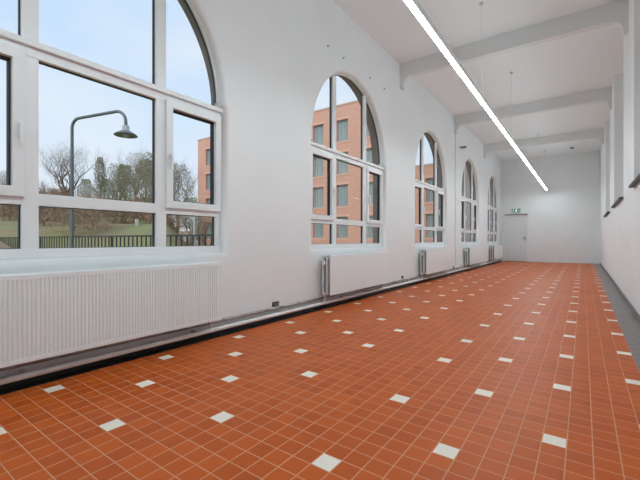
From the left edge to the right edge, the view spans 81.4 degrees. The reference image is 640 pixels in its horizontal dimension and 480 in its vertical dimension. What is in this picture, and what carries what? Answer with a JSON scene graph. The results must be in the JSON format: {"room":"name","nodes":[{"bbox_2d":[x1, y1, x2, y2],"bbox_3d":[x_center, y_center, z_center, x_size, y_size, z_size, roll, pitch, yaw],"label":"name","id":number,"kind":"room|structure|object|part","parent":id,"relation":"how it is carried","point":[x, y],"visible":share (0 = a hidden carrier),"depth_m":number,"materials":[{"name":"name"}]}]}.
{"room":"empty hall","nodes":[
{"label":"empty hall","id":0,"kind":"room"},
{"bbox_2d":[0,0,500,377],"bbox_3d":[1.554,-1.223,7.803,0.320,5.180,23.067,0,0,35],"label":"wall","id":1,"kind":"structure","parent":0,"point":[273,60],"depth_m":4.79,"materials":[{"name":"white paint"}]},
{"bbox_2d":[0,262,221,367],"bbox_3d":[-1.601,0.541,2.883,0.212,0.653,1.939,0,0,35],"label":"radiator","id":2,"kind":"object","parent":1,"relation":"attached to","point":[44,314],"visible":1,"depth_m":2.69,"materials":[{"name":"white metal"}]},
{"bbox_2d":[0,262,216,275],"bbox_3d":[-1.566,0.218,2.894,0.153,0.008,1.880,0,0,35],"label":"windowsill","id":3,"kind":"structure","parent":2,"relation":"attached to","point":[196,264],"depth_m":2.79,"materials":[{"name":"white metal"}]},
{"bbox_2d":[0,0,222,258],"bbox_3d":[-1.736,-1.282,3.003,0.137,2.823,2.380,0,0,35],"label":"window","id":4,"kind":"structure","parent":1,"relation":"in","point":[22,52],"depth_m":2.95,"materials":[{"name":"white plastic"}]},
{"bbox_3d":[-2.026,-0.727,2.516,0.048,0.160,0.029,0,0,35],"label":"handle","id":5,"kind":"part","parent":4,"relation":"part of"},
{"bbox_3d":[-1.373,-0.727,3.438,0.048,0.160,0.029,0,0,35],"label":"handle","id":6,"kind":"part","parent":4,"relation":"part of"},
{"bbox_2d":[0,258,500,371],"bbox_3d":[1.662,0.830,7.645,0.032,0.030,22.800,0,0,35],"label":"pipe","id":7,"kind":"object","parent":1,"relation":"attached to","point":[328,296],"visible":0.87,"depth_m":3.55,"materials":[{"name":"metal"}]},
{"bbox_2d":[0,260,501,389],"bbox_3d":[1.690,0.932,7.706,0.015,0.070,23.067,0,0,35],"label":"baseboard","id":8,"kind":"structure","parent":1,"relation":"attached to","point":[32,379],"depth_m":3.36,"materials":[{"name":"black stone"}]},
{"bbox_2d":[0,259,502,384],"bbox_3d":[1.693,0.888,7.623,0.113,0.046,22.800,0,0,35],"label":"pipe","id":9,"kind":"object","parent":1,"relation":"attached to","point":[23,374],"visible":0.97,"depth_m":3.26,"materials":[{"name":"metal"}]},
{"bbox_2d":[272,301,278,306],"bbox_3d":[-0.539,0.782,4.547,0.027,0.057,0.107,0,0,35],"label":"wall socket","id":10,"kind":"object","parent":1,"relation":"attached to","point":[276,303],"visible":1,"depth_m":4.52,"materials":[{"name":"black plastic"}]},
{"bbox_2d":[311,74,383,248],"bbox_3d":[0.517,-1.282,6.186,0.137,2.823,2.380,0,0,35],"label":"window","id":11,"kind":"structure","parent":1,"relation":"in","point":[330,153],"depth_m":6.04,"materials":[{"name":"white plastic"}]},
{"bbox_2d":[321,252,387,300],"bbox_3d":[0.590,0.541,5.979,0.212,0.653,1.939,0,0,35],"label":"radiator","id":12,"kind":"object","parent":1,"relation":"attached to","point":[341,273],"visible":1,"depth_m":5.66,"materials":[{"name":"white metal"}]},
{"bbox_3d":[0.569,0.499,6.027,0.019,0.552,1.853,0,0,35],"label":"panel","id":13,"kind":"part","parent":12,"relation":"part of","materials":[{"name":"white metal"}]},
{"bbox_3d":[0.627,0.496,5.986,0.020,0.545,1.853,0,0,35],"label":"panel","id":14,"kind":"part","parent":12,"relation":"part of","materials":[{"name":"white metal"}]},
{"bbox_2d":[321,252,379,255],"bbox_3d":[0.626,0.218,5.991,0.153,0.008,1.880,0,0,35],"label":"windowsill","id":15,"kind":"structure","parent":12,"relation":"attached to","point":[368,253],"depth_m":5.90,"materials":[{"name":"white stone"}]},
{"bbox_2d":[415,132,444,245],"bbox_3d":[2.770,-1.282,9.369,0.137,2.823,2.380,0,0,35],"label":"window","id":16,"kind":"structure","parent":1,"relation":"in","point":[420,184],"depth_m":9.74,"materials":[{"name":"white plastic"}]},
{"bbox_2d":[420,248,450,277],"bbox_3d":[2.843,0.541,9.163,0.212,0.653,1.939,0,0,35],"label":"radiator","id":17,"kind":"object","parent":1,"relation":"attached to","point":[438,259],"visible":1,"depth_m":8.78,"materials":[{"name":"white metal"}]},
{"bbox_3d":[2.880,0.496,9.169,0.020,0.545,1.853,0,0,35],"label":"panel","id":18,"kind":"part","parent":17,"relation":"part of","materials":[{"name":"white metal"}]},
{"bbox_3d":[2.938,0.496,9.128,0.019,0.559,1.880,0,0,35],"label":"panel","id":19,"kind":"part","parent":17,"relation":"part of","materials":[{"name":"white metal"}]},
{"bbox_2d":[455,134,455,264],"bbox_3d":[3.985,-1.190,10.942,0.023,3.833,0.040,0,0,35],"label":"cable trunking","id":20,"kind":"object","parent":1,"relation":"attached to","point":[455,134],"visible":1,"depth_m":10.92,"materials":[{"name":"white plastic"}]},
{"bbox_2d":[461,160,477,243],"bbox_3d":[5.023,-1.282,12.553,0.137,2.823,2.380,0,0,35],"label":"window","id":21,"kind":"structure","parent":1,"relation":"in","point":[464,199],"depth_m":12.94,"materials":[{"name":"white plastic"}]},
{"bbox_2d":[465,246,482,267],"bbox_3d":[5.097,0.541,12.346,0.212,0.653,1.939,0,0,35],"label":"radiator","id":22,"kind":"object","parent":1,"relation":"attached to","point":[473,254],"visible":1,"depth_m":11.90,"materials":[{"name":"white metal"}]},
{"bbox_3d":[5.191,0.496,12.312,0.019,0.559,1.880,0,0,35],"label":"panel","id":23,"kind":"part","parent":22,"relation":"part of","materials":[{"name":"white metal"}]},
{"bbox_2d":[488,176,497,242],"bbox_3d":[7.277,-1.282,15.736,0.137,2.823,2.380,0,0,35],"label":"window","id":24,"kind":"structure","parent":1,"relation":"in","point":[494,210],"depth_m":16.13,"materials":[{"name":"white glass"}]},
{"bbox_2d":[490,245,502,261],"bbox_3d":[7.350,0.541,15.529,0.212,0.653,1.939,0,0,35],"label":"radiator","id":25,"kind":"object","parent":1,"relation":"attached to","point":[496,251],"visible":1,"depth_m":15.05,"materials":[{"name":"white metal"}]},
{"bbox_3d":[7.444,0.496,15.495,0.019,0.559,1.880,0,0,35],"label":"panel","id":26,"kind":"part","parent":25,"relation":"part of","materials":[{"name":"white metal"}]},
{"bbox_2d":[0,261,639,479],"bbox_3d":[3.167,1.017,6.661,3.633,0.100,23.067,0,0,35],"label":"floor","id":27,"kind":"structure","parent":0,"point":[505,370],"depth_m":2.30,"materials":[{"name":"tile"}]},
{"bbox_2d":[333,0,622,160],"bbox_3d":[3.254,-3.713,6.599,4.513,0.200,23.467,0,0,35],"label":"ceiling","id":28,"kind":"structure","parent":0,"point":[589,60],"depth_m":7.49,"materials":[{"name":"white paint"}]},
{"bbox_2d":[404,0,546,189],"bbox_3d":[3.492,-2.860,7.126,0.060,1.507,21.013,0,0,35],"label":"pendant light","id":29,"kind":"object","parent":28,"relation":"hanging from","point":[416,8],"visible":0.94,"depth_m":4.61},
{"bbox_2d":[400,0,628,89],"bbox_3d":[3.159,-3.383,6.650,3.633,0.527,0.133,0,0,35],"label":"ceiling beam","id":30,"kind":"structure","parent":28,"relation":"attached to","point":[616,13],"depth_m":6.30,"materials":[{"name":"grey paint"}]},
{"bbox_2d":[454,87,611,133],"bbox_3d":[5.447,-3.383,9.883,3.633,0.527,0.133,0,0,35],"label":"ceiling beam","id":31,"kind":"structure","parent":28,"relation":"attached to","point":[604,95],"depth_m":9.62,"materials":[{"name":"grey paint"}]},
{"bbox_2d":[484,128,603,157],"bbox_3d":[7.712,-3.383,13.082,3.633,0.527,0.133,0,0,35],"label":"ceiling beam","id":32,"kind":"structure","parent":28,"relation":"attached to","point":[594,133],"depth_m":12.85,"materials":[{"name":"grey paint"}]},
{"bbox_2d":[501,151,599,261],"bbox_3d":[9.975,-1.273,16.095,4.513,4.680,0.200,0,0,35],"label":"wall","id":33,"kind":"structure","parent":0,"point":[564,218],"depth_m":15.87,"materials":[{"name":"white paint"}]},
{"bbox_2d":[504,214,527,261],"bbox_3d":[8.814,-0.097,16.729,0.953,2.127,0.107,0,0,35],"label":"door","id":34,"kind":"structure","parent":33,"relation":"in","point":[515,225],"depth_m":16.75,"materials":[{"name":"white paint"}]},
{"bbox_2d":[512,208,520,212],"bbox_3d":[8.832,-1.327,16.748,0.360,0.173,0.054,0,0,35],"label":"exit sign","id":35,"kind":"object","parent":33,"relation":"attached to","point":[518,209],"visible":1,"depth_m":16.72,"materials":[{"name":"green plastic"}]},
{"bbox_2d":[528,260,599,263],"bbox_3d":[10.267,0.930,15.758,2.527,0.073,0.013,0,0,35],"label":"baseboard","id":36,"kind":"structure","parent":33,"relation":"attached to","point":[528,260],"depth_m":15.71,"materials":[{"name":"grey"}]},
{"bbox_2d":[600,0,639,314],"bbox_3d":[4.846,-1.273,5.473,0.480,4.680,23.067,0,0,35],"label":"wall","id":37,"kind":"structure","parent":0,"point":[620,150],"depth_m":6.12,"materials":[{"name":"white paint"}]},
{"bbox_2d":[611,197,622,207],"bbox_3d":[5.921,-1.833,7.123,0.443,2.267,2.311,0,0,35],"label":"window sill","id":38,"kind":"structure","parent":37,"relation":"in","point":[619,199],"depth_m":6.94,"materials":[{"name":"black stone"}]},
{"bbox_2d":[600,263,639,321],"bbox_3d":[4.644,0.933,5.615,0.013,0.067,23.067,0,0,35],"label":"baseboard","id":39,"kind":"structure","parent":37,"relation":"attached to","point":[627,301],"depth_m":5.97,"materials":[{"name":"stone"}]},
{"bbox_2d":[629,173,639,187],"bbox_3d":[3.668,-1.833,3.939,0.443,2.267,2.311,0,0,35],"label":"window sill","id":40,"kind":"structure","parent":37,"relation":"in","point":[636,180],"depth_m":4.53,"materials":[{"name":"black stone"}]},
{"label":"outside","id":41,"kind":"structure","parent":0,"visible":0},
{"bbox_2d":[0,209,185,247],"bbox_3d":[-15.206,-0.831,27.098,49.333,4.422,66.667,0,0,35],"label":"ground","id":42,"kind":"structure","parent":41,"point":[7,228],"depth_m":19.39,"materials":[{"name":"green plant"}]},
{"bbox_2d":[0,170,6,206],"bbox_3d":[-25.989,-4.318,30.821,2.559,3.810,2.923,0,0,38],"label":"bare tree","id":43,"kind":"object","parent":42,"relation":"on","point":[1,178],"visible":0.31,"depth_m":30.29,"materials":[{"name":"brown plant"}]},
{"bbox_2d":[0,205,17,220],"bbox_3d":[-19.983,-2.089,24.005,2.925,2.497,3.030,0,0,30],"label":"shrub","id":44,"kind":"object","parent":42,"relation":"on","point":[5,211],"visible":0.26,"depth_m":23.87,"materials":[{"name":"brown plant"}]},
{"bbox_2d":[0,205,17,216],"bbox_3d":[-22.216,-2.317,26.171,2.539,1.982,2.630,0,0,32],"label":"shrub","id":45,"kind":"object","parent":42,"relation":"on","point":[0,205],"visible":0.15,"depth_m":26.08,"materials":[{"name":"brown plant"}]},
{"bbox_2d":[8,190,53,220],"bbox_3d":[-18.966,-2.104,24.650,2.817,2.404,2.918,0,0,-35],"label":"shrub","id":46,"kind":"object","parent":42,"relation":"on","point":[39,190],"visible":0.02,"depth_m":24.57,"materials":[{"name":"plant"}]},
{"bbox_2d":[8,188,74,225],"bbox_3d":[-15.328,-1.649,20.683,2.918,2.490,3.022,0,0,-22],"label":"shrub","id":47,"kind":"object","parent":42,"relation":"on","point":[48,190],"visible":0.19,"depth_m":20.57,"materials":[{"name":"brown plant"}]},
{"bbox_2d":[39,180,62,193],"bbox_3d":[-30.641,-4.991,41.364,3.013,4.570,3.898,0,0,33],"label":"bare tree","id":48,"kind":"object","parent":42,"relation":"on","point":[43,187],"visible":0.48,"depth_m":41.26,"materials":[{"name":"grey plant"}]},
{"bbox_2d":[39,188,89,222],"bbox_3d":[-15.490,-1.909,22.678,3.032,2.499,2.927,0,0,-2],"label":"shrub","id":49,"kind":"object","parent":42,"relation":"on","point":[58,188],"visible":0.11,"depth_m":22.46,"materials":[{"name":"plant"}]},
{"bbox_2d":[40,196,104,234],"bbox_3d":[-12.332,-1.067,18.656,2.767,2.280,2.671,0,0,1],"label":"shrub","id":50,"kind":"object","parent":42,"relation":"on","point":[76,214],"visible":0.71,"depth_m":18.64,"materials":[{"name":"plant"}]},
{"bbox_2d":[39,139,108,213],"bbox_3d":[-18.160,-4.464,26.788,5.603,6.569,4.331,0,0,34],"label":"bare tree","id":51,"kind":"object","parent":42,"relation":"on","point":[65,162],"visible":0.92,"depth_m":26.66,"materials":[{"name":"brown plant"}]},
{"bbox_2d":[75,179,95,197],"bbox_3d":[-24.190,-4.577,38.548,3.492,3.627,2.750,0,0,26],"label":"tree","id":52,"kind":"object","parent":42,"relation":"on","point":[85,189],"visible":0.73,"depth_m":38.51,"materials":[{"name":"green plant"}]},
{"bbox_2d":[74,210,104,221],"bbox_3d":[-16.322,-1.861,25.951,2.316,1.745,2.235,0,0,28],"label":"shrub","id":53,"kind":"object","parent":42,"relation":"on","point":[79,210],"visible":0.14,"depth_m":25.78,"materials":[{"name":"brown plant"}]},
{"bbox_2d":[65,194,120,228],"bbox_3d":[-12.563,-1.393,20.653,2.620,2.237,2.714,0,0,-15],"label":"shrub","id":54,"kind":"object","parent":42,"relation":"on","point":[89,196],"visible":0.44,"depth_m":20.59,"materials":[{"name":"brown plant"}]},
{"bbox_2d":[90,152,107,198],"bbox_3d":[-20.544,-5.478,34.701,2.603,5.780,1.507,0,0,7],"label":"slim tree","id":55,"kind":"object","parent":42,"relation":"on","point":[99,166],"visible":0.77,"depth_m":34.59,"materials":[{"name":"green plant"}]},
{"bbox_2d":[70,110,137,246],"bbox_3d":[-6.772,-1.376,11.733,2.558,5.248,0.666,0,0,25],"label":"street lamp","id":56,"kind":"object","parent":42,"relation":"on","point":[125,132],"visible":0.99,"depth_m":11.95,"materials":[{"name":"grey metal"}]},
{"bbox_3d":[-5.915,-3.243,11.332,0.667,0.127,0.667,0,0,35],"label":"lamp shade","id":57,"kind":"part","parent":56,"relation":"part of","materials":[{"name":"grey metal"}]},
{"bbox_2d":[0,234,211,247],"bbox_3d":[-10.433,0.670,13.878,21.640,1.593,0.040,0,0,35],"label":"railing fence","id":58,"kind":"object","parent":42,"relation":"on","point":[192,235],"visible":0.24,"depth_m":10.96,"materials":[{"name":"black metal"}]},
{"bbox_3d":[-10.433,-0.107,13.878,21.600,0.040,0.040,0,0,35],"label":"rail","id":59,"kind":"part","parent":58,"relation":"part of","materials":[{"name":"black metal"}]},
{"bbox_2d":[95,178,118,199],"bbox_3d":[-25.415,-5.033,44.020,4.364,4.534,3.437,0,0,-11],"label":"tree","id":60,"kind":"object","parent":42,"relation":"on","point":[110,196],"visible":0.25,"depth_m":43.85,"materials":[{"name":"green plant"}]},
{"bbox_2d":[90,157,133,214],"bbox_3d":[-16.213,-4.162,29.192,3.933,5.126,3.443,0,0,37],"label":"bare tree","id":61,"kind":"object","parent":42,"relation":"on","point":[121,171],"visible":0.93,"depth_m":29.15,"materials":[{"name":"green plant"}]},
{"bbox_2d":[102,198,143,223],"bbox_3d":[-13.533,-1.807,25.712,2.646,2.065,2.741,0,0,42],"label":"shrub","id":62,"kind":"object","parent":42,"relation":"on","point":[125,216],"visible":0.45,"depth_m":25.51,"materials":[{"name":"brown plant"}]},
{"bbox_2d":[108,164,138,199],"bbox_3d":[-21.136,-5.451,40.207,5.237,5.441,4.125,0,0,35],"label":"tree","id":63,"kind":"object","parent":42,"relation":"on","point":[129,187],"visible":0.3,"depth_m":39.73,"materials":[{"name":"green plant"}]},
{"bbox_2d":[104,149,149,201],"bbox_3d":[-16.953,-5.755,34.402,4.513,6.719,5.156,0,0,35],"label":"bare tree","id":64,"kind":"object","parent":42,"relation":"on","point":[136,172],"visible":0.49,"depth_m":34.46,"materials":[{"name":"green plant"}]},
{"bbox_2d":[117,160,151,201],"bbox_3d":[-20.919,-6.091,43.962,6.692,6.952,5.271,0,0,-22],"label":"tree","id":65,"kind":"object","parent":42,"relation":"on","point":[143,160],"visible":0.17,"depth_m":43.70,"materials":[{"name":"green plant"}]},
{"bbox_2d":[130,197,151,219],"bbox_3d":[-13.436,-2.200,28.215,2.666,2.008,2.573,0,0,-12],"label":"shrub","id":66,"kind":"object","parent":42,"relation":"on","point":[134,199],"visible":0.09,"depth_m":27.94,"materials":[{"name":"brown plant"}]},
{"bbox_2d":[129,147,183,202],"bbox_3d":[-12.194,-4.323,28.080,4.280,6.373,4.890,0,0,-33],"label":"bare tree","id":67,"kind":"object","parent":42,"relation":"on","point":[143,167],"visible":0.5,"depth_m":27.82,"materials":[{"name":"green plant"}]},
{"bbox_2d":[141,213,172,224],"bbox_3d":[-11.396,-1.668,26.165,2.240,1.687,2.162,0,0,35],"label":"shrub","id":68,"kind":"object","parent":42,"relation":"on","point":[146,217],"visible":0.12,"depth_m":26.05,"materials":[{"name":"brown plant"}]},
{"bbox_2d":[142,167,192,200],"bbox_3d":[-16.615,-5.407,39.848,6.110,6.347,4.812,0,0,-45],"label":"tree","id":69,"kind":"object","parent":42,"relation":"on","point":[177,167],"visible":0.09,"depth_m":40.24,"materials":[{"name":"green plant"}]},
{"bbox_2d":[166,215,186,228],"bbox_3d":[-11.612,-1.527,29.159,2.292,1.727,2.212,0,0,-39],"label":"shrub","id":70,"kind":"object","parent":42,"relation":"on","point":[172,224],"visible":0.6,"depth_m":29.14,"materials":[{"name":"grey plant"}]},
{"bbox_2d":[148,153,208,237],"bbox_3d":[-11.815,-3.754,31.668,5.740,7.481,5.025,0,0,5],"label":"bare tree","id":71,"kind":"object","parent":42,"relation":"on","point":[185,193],"visible":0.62,"depth_m":31.24,"materials":[{"name":"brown plant"}]},
{"bbox_2d":[177,231,201,245],"bbox_3d":[-9.463,0.343,26.635,2.619,2.044,2.713,0,0,26],"label":"shrub","id":72,"kind":"object","parent":42,"relation":"on","point":[180,232],"visible":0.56,"depth_m":26.47,"materials":[{"name":"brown plant"}]},
{"bbox_2d":[171,216,211,245],"bbox_3d":[-4.917,-0.132,15.944,2.680,3.142,2.071,0,0,-15],"label":"bare tree","id":73,"kind":"object","parent":42,"relation":"on","point":[208,223],"visible":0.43,"depth_m":15.86,"materials":[{"name":"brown plant"}]},
{"bbox_2d":[175,197,210,245],"bbox_3d":[-12.322,-1.361,35.070,4.217,5.562,5.354,0,0,-1],"label":"tree","id":74,"kind":"object","parent":42,"relation":"on","point":[198,218],"visible":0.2,"depth_m":35.19,"materials":[{"name":"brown plant"}]},
{"bbox_2d":[193,216,194,245],"bbox_3d":[-2.928,0.400,8.672,0.038,2.067,0.040,0,0,35],"label":"marker post","id":75,"kind":"object","parent":42,"relation":"on","point":[193,216],"visible":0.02,"depth_m":8.65,"materials":[{"name":"grey metal"}]},
{"bbox_2d":[197,100,372,245],"bbox_3d":[-3.698,-5.773,42.606,26.707,14.547,4.720,0,0,35],"label":"apartment building","id":76,"kind":"structure","parent":42,"relation":"on","point":[348,115],"depth_m":35.96,"materials":[{"name":"brick"}]},
{"bbox_3d":[-13.906,-7.367,47.340,1.200,2.000,0.040,0,0,35],"label":"pane","id":77,"kind":"part","parent":76,"relation":"part of","materials":[{"name":"grey glass"}]},
{"bbox_3d":[-13.906,-10.513,47.340,1.200,2.000,0.040,0,0,35],"label":"pane","id":78,"kind":"part","parent":76,"relation":"part of","materials":[{"name":"grey glass"}]},
{"bbox_3d":[-13.906,-1.200,47.340,1.200,2.000,0.040,0,0,35],"label":"pane","id":79,"kind":"part","parent":76,"relation":"part of","materials":[{"name":"grey glass"}]},
{"bbox_3d":[-0.030,-1.200,37.519,1.200,2.000,0.040,0,0,35],"label":"pane","id":80,"kind":"part","parent":76,"relation":"part of","materials":[{"name":"grey glass"}]},
{"bbox_3d":[-0.030,-4.267,37.519,1.200,2.000,0.040,0,0,35],"label":"pane","id":81,"kind":"part","parent":76,"relation":"part of","materials":[{"name":"grey glass"}]},
{"bbox_3d":[-0.030,-7.367,37.519,1.200,2.000,0.040,0,0,35],"label":"pane","id":82,"kind":"part","parent":76,"relation":"part of","materials":[{"name":"grey glass"}]},
{"bbox_3d":[-0.030,-10.513,37.519,1.200,2.000,0.040,0,0,35],"label":"pane","id":83,"kind":"part","parent":76,"relation":"part of","materials":[{"name":"grey glass"}]},
{"bbox_3d":[2.283,-1.200,35.882,1.200,2.000,0.040,0,0,35],"label":"pane","id":84,"kind":"part","parent":76,"relation":"part of","materials":[{"name":"grey glass"}]},
{"bbox_3d":[2.283,-4.267,35.882,1.200,2.000,0.040,0,0,35],"label":"pane","id":85,"kind":"part","parent":76,"relation":"part of","materials":[{"name":"grey glass"}]},
{"bbox_3d":[2.283,-7.367,35.882,1.200,2.000,0.040,0,0,35],"label":"pane","id":86,"kind":"part","parent":76,"relation":"part of","materials":[{"name":"grey glass"}]},
{"bbox_3d":[2.283,-10.513,35.882,1.200,2.000,0.040,0,0,35],"label":"pane","id":87,"kind":"part","parent":76,"relation":"part of","materials":[{"name":"grey glass"}]},
{"bbox_3d":[4.595,-7.367,34.245,1.200,2.000,0.040,0,0,35],"label":"pane","id":88,"kind":"part","parent":76,"relation":"part of","materials":[{"name":"grey glass"}]},
{"bbox_3d":[4.595,-1.200,34.245,1.200,2.000,0.040,0,0,35],"label":"pane","id":89,"kind":"part","parent":76,"relation":"part of","materials":[{"name":"grey glass"}]},
{"bbox_3d":[4.595,-4.267,34.245,1.200,2.000,0.040,0,0,35],"label":"pane","id":90,"kind":"part","parent":76,"relation":"part of","materials":[{"name":"grey glass"}]},
{"bbox_2d":[415,163,432,241],"bbox_3d":[10.517,-2.507,34.995,5.240,8.013,6.720,0,0,35],"label":"apartment building","id":91,"kind":"structure","parent":42,"relation":"on","point":[428,168],"depth_m":32.02,"materials":[{"name":"brick"}]},
{"bbox_3d":[9.771,-1.200,31.807,1.200,2.000,0.040,0,0,35],"label":"pane","id":92,"kind":"part","parent":91,"relation":"part of","materials":[{"name":"grey glass"}]},
{"bbox_3d":[9.771,-4.267,31.807,1.200,2.000,0.040,0,0,35],"label":"pane","id":93,"kind":"part","parent":91,"relation":"part of","materials":[{"name":"grey glass"}]},
{"bbox_2d":[461,165,491,241],"bbox_3d":[12.890,-3.107,29.232,5.373,9.213,6.720,0,0,35],"label":"apartment building","id":94,"kind":"structure","parent":42,"relation":"on","point":[467,186],"depth_m":26.78,"materials":[{"name":"grey brick"}]},
{"bbox_3d":[11.981,-1.267,26.159,1.133,1.867,0.040,0,0,35],"label":"pane","id":95,"kind":"part","parent":94,"relation":"part of","materials":[{"name":"grey glass"}]}
]}

